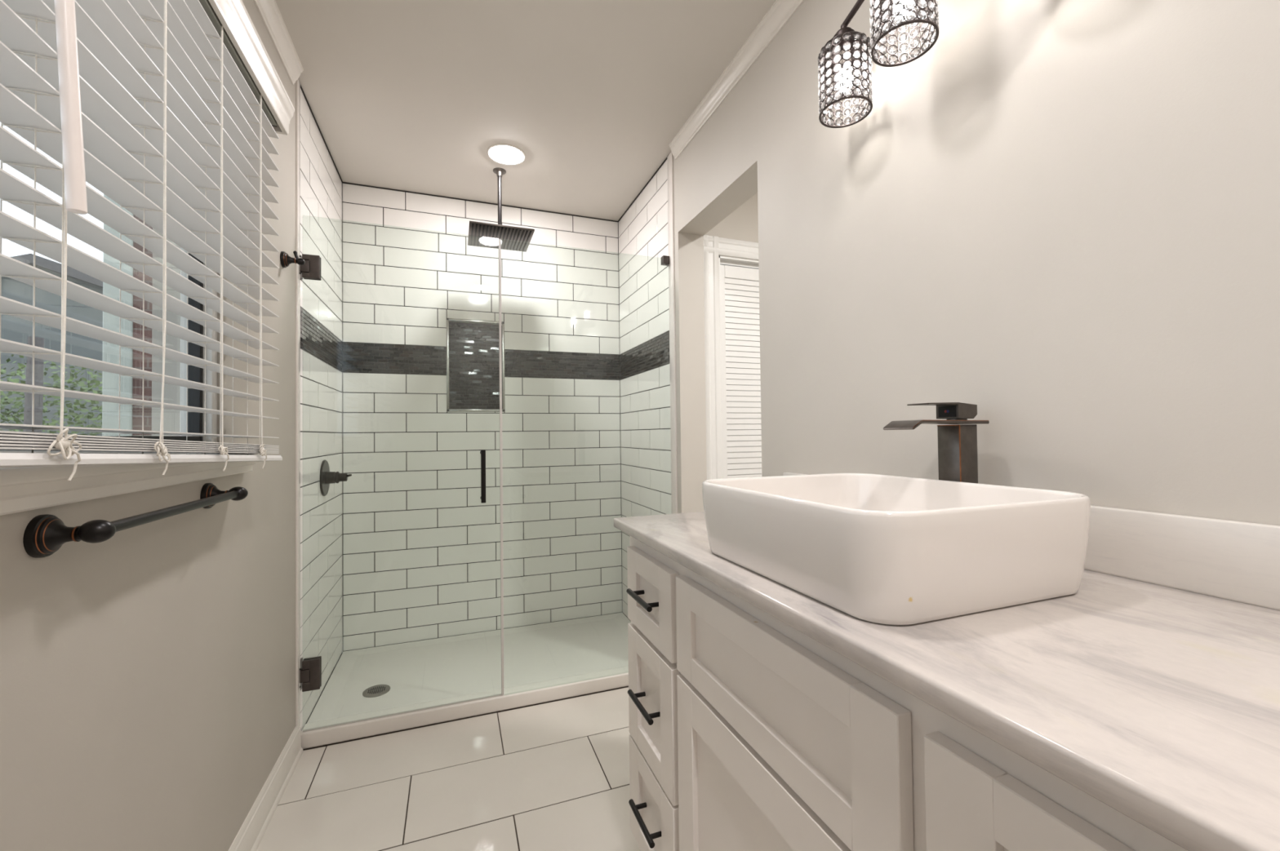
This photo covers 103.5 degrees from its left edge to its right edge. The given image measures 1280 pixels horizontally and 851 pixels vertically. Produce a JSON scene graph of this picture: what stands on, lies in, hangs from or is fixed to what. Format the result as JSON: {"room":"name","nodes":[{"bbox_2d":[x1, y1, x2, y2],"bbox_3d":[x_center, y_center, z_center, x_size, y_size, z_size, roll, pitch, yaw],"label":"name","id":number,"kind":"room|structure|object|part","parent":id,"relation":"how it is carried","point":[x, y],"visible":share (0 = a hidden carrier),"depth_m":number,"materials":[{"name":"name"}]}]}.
{"room":"bathroom","nodes":[
{"label":"bathroom","id":0,"kind":"room"},
{"bbox_2d":[0,0,342,850],"bbox_3d":[-0.956,-0.068,0.834,0.141,2.480,3.750,0,-1,-20],"label":"wall","id":1,"kind":"structure","parent":0,"point":[148,670],"depth_m":1.15,"materials":[{"name":"beige paint"}]},
{"bbox_2d":[0,247,217,454],"bbox_3d":[-0.829,-0.400,0.559,0.063,0.908,1.473,0,-1,-20],"label":"window","id":2,"kind":"structure","parent":1,"relation":"in","point":[196,397],"depth_m":1.21,"materials":[{"name":"white plastic"}]},
{"bbox_2d":[0,0,294,481],"bbox_3d":[-0.726,-0.403,0.601,0.129,0.991,1.660,0,-1,-20],"label":"blind","id":3,"kind":"object","parent":2,"relation":"attached to","point":[170,109],"visible":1,"depth_m":0.80,"materials":[{"name":"white plastic"}]},
{"bbox_3d":[-0.721,-0.396,0.601,0.056,0.858,0.007,0,-1,-20],"label":"ladder cord","id":4,"kind":"part","parent":3,"relation":"part of","materials":[{"name":"white fabric"}]},
{"bbox_3d":[-0.686,-0.379,0.608,0.018,0.892,0.049,0,-1,-20],"label":"lift cord","id":5,"kind":"part","parent":3,"relation":"part of","materials":[{"name":"white fabric"}]},
{"bbox_3d":[-0.719,0.042,0.603,0.054,0.079,1.636,0,-1,-20],"label":"rail","id":6,"kind":"part","parent":3,"relation":"part of","materials":[{"name":"white wood"}]},
{"bbox_3d":[-0.799,-0.387,0.811,0.056,0.866,0.007,0,-1,-20],"label":"ladder cord","id":7,"kind":"part","parent":3,"relation":"part of","materials":[{"name":"white fabric"}]},
{"bbox_3d":[-0.761,-0.370,0.809,0.015,0.901,0.037,0,-1,-20],"label":"lift cord","id":8,"kind":"part","parent":3,"relation":"part of","materials":[{"name":"white fabric"}]},
{"bbox_3d":[-0.874,-0.379,1.013,0.056,0.875,0.007,0,-1,-20],"label":"ladder cord","id":9,"kind":"part","parent":3,"relation":"part of","materials":[{"name":"white fabric"}]},
{"bbox_3d":[-0.841,-0.362,1.022,0.013,0.909,0.037,0,-1,-20],"label":"lift cord","id":10,"kind":"part","parent":3,"relation":"part of","materials":[{"name":"white fabric"}]},
{"bbox_3d":[-0.951,-0.370,1.221,0.056,0.883,0.007,0,-1,-20],"label":"ladder cord","id":11,"kind":"part","parent":3,"relation":"part of","materials":[{"name":"white fabric"}]},
{"bbox_3d":[-0.919,-0.353,1.232,0.012,0.918,0.034,0,-1,-9],"label":"lift cord","id":12,"kind":"part","parent":3,"relation":"part of","materials":[{"name":"white fabric"}]},
{"bbox_2d":[0,462,256,515],"bbox_3d":[-0.766,0.091,0.575,0.036,0.038,1.738,0,-1,-20],"label":"trim","id":13,"kind":"structure","parent":1,"relation":"attached to","point":[26,497],"depth_m":0.78,"materials":[{"name":"white paint"}]},
{"bbox_2d":[0,453,259,487],"bbox_3d":[-0.767,0.060,0.568,0.054,0.023,1.725,0,-1,-20],"label":"window stool","id":14,"kind":"structure","parent":1,"relation":"attached to","point":[9,477],"depth_m":0.69,"materials":[{"name":"white paint"}]},
{"bbox_2d":[22,483,248,558],"bbox_3d":[-0.881,0.158,0.949,0.080,0.059,0.561,0,-1,-20],"label":"towel bar","id":15,"kind":"object","parent":1,"relation":"attached to","point":[44,535],"visible":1,"depth_m":0.71,"materials":[{"name":"brown metal"}]},
{"bbox_3d":[-0.794,0.153,0.714,0.080,0.059,0.059,0,-1,-20],"label":"mounting post","id":16,"kind":"part","parent":15,"relation":"part of","materials":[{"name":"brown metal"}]},
{"bbox_3d":[-0.968,0.163,1.185,0.080,0.059,0.059,0,-1,-20],"label":"mounting post","id":17,"kind":"part","parent":15,"relation":"part of","materials":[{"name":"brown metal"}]},
{"bbox_2d":[227,726,302,850],"bbox_3d":[-0.729,1.110,0.462,0.018,0.107,2.940,0,-1,-20],"label":"baseboard","id":18,"kind":"structure","parent":1,"relation":"attached to","point":[248,838],"depth_m":1.52,"materials":[{"name":"white paint"}]},
{"bbox_2d":[253,0,303,84],"bbox_3d":[-0.736,-1.286,0.474,0.036,0.062,2.875,0,-1,-20],"label":"crown molding","id":19,"kind":"structure","parent":1,"relation":"attached to","point":[268,11],"depth_m":1.64,"materials":[{"name":"white paint"}]},
{"bbox_2d":[280,250,305,267],"bbox_3d":[-1.177,-0.565,1.716,0.065,0.060,0.053,0,-1,-20],"label":"robe hook","id":20,"kind":"object","parent":1,"relation":"attached to","point":[286,260],"visible":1,"depth_m":1.71,"materials":[{"name":"brown metal"}]},
{"bbox_2d":[295,79,300,728],"bbox_3d":[-1.257,-0.075,1.856,0.008,2.415,0.034,0,-1,-20],"label":"trim","id":21,"kind":"structure","parent":1,"relation":"attached to","point":[297,82],"depth_m":1.85,"materials":[{"name":"ceramic"}]},
{"bbox_2d":[320,460,351,496],"bbox_3d":[-1.349,0.232,2.256,0.109,0.160,0.160,0,-1,-20],"label":"shower valve","id":22,"kind":"object","parent":1,"relation":"attached to","point":[327,477],"visible":1,"depth_m":2.23,"materials":[{"name":"brown metal"}]},
{"bbox_3d":[-1.345,0.232,2.257,0.101,0.054,0.054,0,-1,-20],"label":"handle","id":23,"kind":"part","parent":22,"relation":"part of","materials":[{"name":"brown metal"}]},
{"bbox_2d":[342,365,342,637],"bbox_3d":[-0.733,-0.041,2.596,1.784,2.480,1.000,0,-1,-20],"label":"wall","id":24,"kind":"structure","parent":0,"point":[342,366],"depth_m":2.62,"materials":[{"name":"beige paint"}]},
{"bbox_2d":[299,239,503,732],"bbox_3d":[-0.919,0.169,1.987,0.733,1.922,0.074,0,-1,-19],"label":"shower door","id":25,"kind":"structure","parent":24,"relation":"attached to","point":[310,668],"depth_m":2.04,"materials":[{"name":"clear glass"}]},
{"bbox_3d":[-0.646,0.207,2.078,0.019,0.215,0.074,0,-1,-20],"label":"handle","id":26,"kind":"part","parent":25,"relation":"part of","materials":[{"name":"black metal"}]},
{"bbox_3d":[-0.923,0.167,2.004,0.710,1.916,0.010,0,-1,-20],"label":"glass pane","id":27,"kind":"part","parent":25,"relation":"part of","materials":[{"name":"clear glass"}]},
{"bbox_2d":[300,84,667,222],"bbox_3d":[-0.707,-1.280,2.525,1.514,0.006,0.800,0,-1,-20],"label":"trim","id":28,"kind":"structure","parent":24,"relation":"attached to","point":[303,92],"depth_m":2.74,"materials":[{"name":"metal"}]},
{"bbox_2d":[256,686,639,850],"bbox_3d":[0.661,1.164,1.407,3.320,0.002,3.750,0,-1,-20],"label":"floor","id":29,"kind":"structure","parent":0,"point":[552,775],"depth_m":1.65,"materials":[{"name":"tile"}]},
{"bbox_2d":[301,613,631,749],"bbox_3d":[-0.680,1.166,2.484,1.508,0.060,0.794,0,-1,-20],"label":"shower pan","id":30,"kind":"object","parent":29,"relation":"on","point":[548,662],"visible":0.84,"depth_m":2.34,"materials":[{"name":"white plastic"}]},
{"bbox_2d":[501,255,669,691],"bbox_3d":[-0.214,0.161,2.266,0.779,1.932,0.033,0,-1,-20],"label":"glass panel","id":31,"kind":"object","parent":30,"relation":"on","point":[664,259],"visible":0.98,"depth_m":2.14,"materials":[{"name":"clear glass"}]},
{"bbox_3d":[-0.215,0.166,2.266,0.778,1.922,0.010,0,-1,-20],"label":"glass pane","id":32,"kind":"part","parent":31,"relation":"part of","materials":[{"name":"clear glass"}]},
{"bbox_2d":[626,535,1187,850],"bbox_3d":[0.418,0.710,0.860,0.574,0.894,1.245,0,-1,-20],"label":"vanity cabinet","id":33,"kind":"object","parent":29,"relation":"on","point":[748,732],"visible":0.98,"depth_m":0.69,"materials":[{"name":"white paint"}]},
{"bbox_3d":[0.008,0.409,1.191,0.037,0.012,0.142,0,-1,-20],"label":"bar pull","id":34,"kind":"part","parent":33,"relation":"part of","materials":[{"name":"black metal"}]},
{"bbox_3d":[0.011,0.658,1.187,0.037,0.012,0.142,0,-1,-20],"label":"bar pull","id":35,"kind":"part","parent":33,"relation":"part of","materials":[{"name":"black metal"}]},
{"bbox_3d":[0.014,0.926,1.182,0.037,0.012,0.142,0,-1,-20],"label":"bar pull","id":36,"kind":"part","parent":33,"relation":"part of","materials":[{"name":"black metal"}]},
{"bbox_3d":[0.025,0.409,1.197,0.020,0.188,0.284,0,-1,-20],"label":"drawer","id":37,"kind":"part","parent":33,"relation":"part of","materials":[{"name":"white paint"}]},
{"bbox_3d":[0.028,0.657,1.193,0.020,0.283,0.284,0,-1,-20],"label":"drawer","id":38,"kind":"part","parent":33,"relation":"part of","materials":[{"name":"white paint"}]},
{"bbox_3d":[0.031,0.926,1.189,0.020,0.242,0.284,0,-1,-20],"label":"drawer","id":39,"kind":"part","parent":33,"relation":"part of","materials":[{"name":"white paint"}]},
{"bbox_3d":[0.183,0.772,0.774,0.020,0.533,0.553,0,-1,-20],"label":"door","id":40,"kind":"part","parent":33,"relation":"part of","materials":[{"name":"white paint"}]},
{"bbox_3d":[0.179,0.399,0.780,0.020,0.191,0.553,0,-1,-20],"label":"false drawer","id":41,"kind":"part","parent":33,"relation":"part of","materials":[{"name":"white paint"}]},
{"bbox_2d":[613,472,1279,850],"bbox_3d":[0.417,0.198,0.869,0.568,0.128,1.292,0,-1,-20],"label":"countertop","id":42,"kind":"structure","parent":33,"relation":"on","point":[1151,689],"depth_m":0.49,"materials":[{"name":"white stone"}]},
{"bbox_2d":[702,473,1090,625],"bbox_3d":[0.377,0.169,0.846,0.412,0.135,0.472,0,-1,-20],"label":"vessel sink","id":43,"kind":"object","parent":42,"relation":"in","point":[877,548],"visible":1,"depth_m":0.65,"materials":[{"name":"ceramic"}]},
{"bbox_2d":[883,402,989,483],"bbox_3d":[0.554,0.097,0.941,0.192,0.279,0.065,0,-1,-20],"label":"faucet","id":44,"kind":"object","parent":42,"relation":"on","point":[957,460],"visible":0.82,"depth_m":0.94,"materials":[{"name":"brown metal"}]},
{"bbox_3d":[0.553,-0.001,0.943,0.192,0.017,0.065,0,-1,-20],"label":"spout","id":45,"kind":"part","parent":44,"relation":"part of","materials":[{"name":"brown metal"}]},
{"bbox_3d":[0.568,-0.025,0.950,0.124,0.034,0.046,0,-1,-20],"label":"lever","id":46,"kind":"part","parent":44,"relation":"part of","materials":[{"name":"brown metal"}]},
{"bbox_3d":[0.335,0.392,0.360,0.020,0.188,0.283,0,-1,-20],"label":"drawer","id":47,"kind":"part","parent":33,"relation":"part of","materials":[{"name":"white paint"}]},
{"bbox_2d":[342,183,622,652],"bbox_3d":[-0.847,-0.035,2.920,1.514,2.480,0.094,0,-1,-20],"label":"wall","id":48,"kind":"structure","parent":0,"point":[420,358],"depth_m":2.85,"materials":[{"name":"white tile"}]},
{"bbox_3d":[-0.926,-0.338,2.852,0.312,0.519,0.010,0,-1,-20],"label":"niche frame","id":49,"kind":"part","parent":48,"relation":"part of","materials":[{"name":"metal"}]},
{"bbox_2d":[275,0,776,221],"bbox_3d":[0.577,-1.365,1.482,3.600,0.100,4.050,0,-1,-20],"label":"ceiling","id":50,"kind":"structure","parent":0,"point":[411,95],"depth_m":1.92,"materials":[{"name":"paint"}]},
{"bbox_2d":[467,167,534,252],"bbox_3d":[-0.706,-1.110,2.541,0.300,0.346,0.300,0,-1,-20],"label":"shower","id":51,"kind":"object","parent":50,"relation":"attached to","point":[481,234],"visible":0.98,"depth_m":2.53,"materials":[{"name":"brown metal"}]},
{"bbox_3d":[-0.706,-1.115,2.541,0.019,0.295,0.019,0,-1,-20],"label":"arm","id":52,"kind":"part","parent":51,"relation":"part of","materials":[{"name":"silver metal"}]},
{"bbox_3d":[-0.704,-0.953,2.538,0.300,0.025,0.300,0,-1,-20],"label":"head plate","id":53,"kind":"part","parent":51,"relation":"part of","materials":[{"name":"brown metal"}]},
{"bbox_2d":[487,143,525,164],"bbox_3d":[-0.632,-1.279,2.392,0.176,0.015,0.176,0,-1,-20],"label":"recessed light","id":54,"kind":"object","parent":50,"relation":"in","point":[504,153],"visible":1,"depth_m":2.37,"materials":[{"name":"white paint"}]},
{"bbox_2d":[704,192,758,243],"bbox_3d":[1.581,-0.087,1.373,1.706,2.480,3.200,0,-1,-20],"label":"wall","id":55,"kind":"structure","parent":0,"point":[742,224],"depth_m":2.60,"materials":[{"name":"beige paint"}]},
{"bbox_2d":[703,235,759,479],"bbox_3d":[0.767,0.117,2.712,0.981,2.133,0.117,0,-1,-20],"label":"door frame","id":56,"kind":"structure","parent":55,"relation":"attached to","point":[717,251],"depth_m":2.52,"materials":[{"name":"white paint"}]},
{"bbox_2d":[720,264,761,479],"bbox_3d":[0.772,0.172,2.697,0.781,1.984,0.030,0,-1,-20],"label":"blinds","id":57,"kind":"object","parent":55,"relation":"in","point":[730,275],"depth_m":2.60,"materials":[{"name":"white paint"}]},
{"bbox_2d":[724,283,761,475],"bbox_3d":[0.615,-0.048,3.121,1.005,2.480,0.050,0,-1,-20],"label":"wall","id":58,"kind":"structure","parent":0,"point":[725,283],"depth_m":3.11,"materials":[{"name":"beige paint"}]},
{"bbox_2d":[617,0,1279,617],"bbox_3d":[0.572,-0.075,1.453,0.131,2.480,3.850,0,-1,-20],"label":"wall","id":59,"kind":"structure","parent":0,"point":[1058,220],"depth_m":0.95,"materials":[{"name":"beige paint"}]},
{"bbox_2d":[666,151,677,514],"bbox_3d":[0.157,-0.083,2.378,0.009,2.415,0.056,0,-1,-20],"label":"trim","id":60,"kind":"structure","parent":59,"relation":"attached to","point":[670,157],"depth_m":2.37,"materials":[{"name":"ceramic"}]},
{"bbox_2d":[668,0,804,159],"bbox_3d":[0.649,-1.293,0.989,0.036,0.062,2.878,0,-1,-20],"label":"crown molding","id":61,"kind":"structure","parent":59,"relation":"attached to","point":[780,13],"depth_m":1.80,"materials":[{"name":"white paint"}]},
{"bbox_2d":[817,0,939,128],"bbox_3d":[0.556,-0.951,1.018,0.194,0.396,0.539,0,-1,-20],"label":"vanity light","id":62,"kind":"object","parent":59,"relation":"attached to","point":[851,46],"visible":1,"depth_m":1.16,"materials":[{"name":"grey metal"}]},
{"bbox_3d":[0.492,-0.877,1.215,0.036,0.050,0.036,0,-1,-20],"label":"bulb","id":63,"kind":"part","parent":62,"relation":"part of","materials":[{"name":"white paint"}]},
{"bbox_3d":[0.492,-0.828,1.214,0.038,0.051,0.038,0,-1,-20],"label":"bulb","id":64,"kind":"part","parent":62,"relation":"part of","materials":[{"name":"white glass"}]},
{"bbox_3d":[0.492,-0.835,1.214,0.120,0.171,0.120,0,-1,-20],"label":"lamp shade","id":65,"kind":"part","parent":62,"relation":"part of","materials":[{"name":"grey metal"}]},
{"bbox_3d":[0.543,-1.017,1.127,0.015,0.149,0.223,0,-1,-30],"label":"arm","id":66,"kind":"part","parent":62,"relation":"part of","materials":[{"name":"grey metal"}]},
{"bbox_3d":[0.523,-0.832,1.003,0.038,0.051,0.038,0,-1,-20],"label":"bulb","id":67,"kind":"part","parent":62,"relation":"part of","materials":[{"name":"white glass"}]},
{"bbox_3d":[0.523,-0.839,1.003,0.120,0.171,0.120,0,-1,-20],"label":"lamp shade","id":68,"kind":"part","parent":62,"relation":"part of","materials":[{"name":"grey metal"}]},
{"bbox_2d":[782,472,1279,610],"bbox_3d":[0.675,0.185,0.962,0.018,0.104,1.288,0,-1,-20],"label":"backsplash","id":69,"kind":"structure","parent":59,"relation":"attached to","point":[1239,562],"depth_m":0.70,"materials":[{"name":"white stone"}]},
{"label":"outside","id":70,"kind":"structure","parent":0,"visible":0},
{"bbox_3d":[-18.778,1.904,5.798,29.860,0.100,42.000,0,-1,-20],"label":"ground","id":71,"kind":"structure","parent":70,"visible":0},
{"bbox_2d":[22,337,44,433],"bbox_3d":[-5.590,0.436,4.629,0.139,2.502,0.139,0,-1,-20],"label":"trunk","id":72,"kind":"object","parent":71,"relation":"on","point":[38,342],"visible":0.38,"depth_m":4.63,"materials":[{"name":"grey plant"}]},
{"bbox_2d":[0,354,102,435],"bbox_3d":[-5.880,0.499,5.264,2.565,2.453,0.774,0,-1,-20],"label":"hedge","id":73,"kind":"object","parent":71,"relation":"on","point":[55,378],"visible":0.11,"depth_m":5.17,"materials":[{"name":"green plant"}]},
{"bbox_2d":[0,253,102,435],"bbox_3d":[-9.044,-0.254,8.911,4.900,4.100,4.400,0,-1,-20],"label":"house","id":74,"kind":"structure","parent":71,"relation":"on","point":[15,329],"depth_m":7.08,"materials":[{"name":"grey"}]},
{"bbox_2d":[102,194,152,435],"bbox_3d":[-3.676,-0.143,4.138,0.945,3.600,0.370,0,-1,-20],"label":"brick pier","id":75,"kind":"structure","parent":71,"relation":"on","point":[131,415],"depth_m":3.86,"materials":[{"name":"brick"}]}
]}

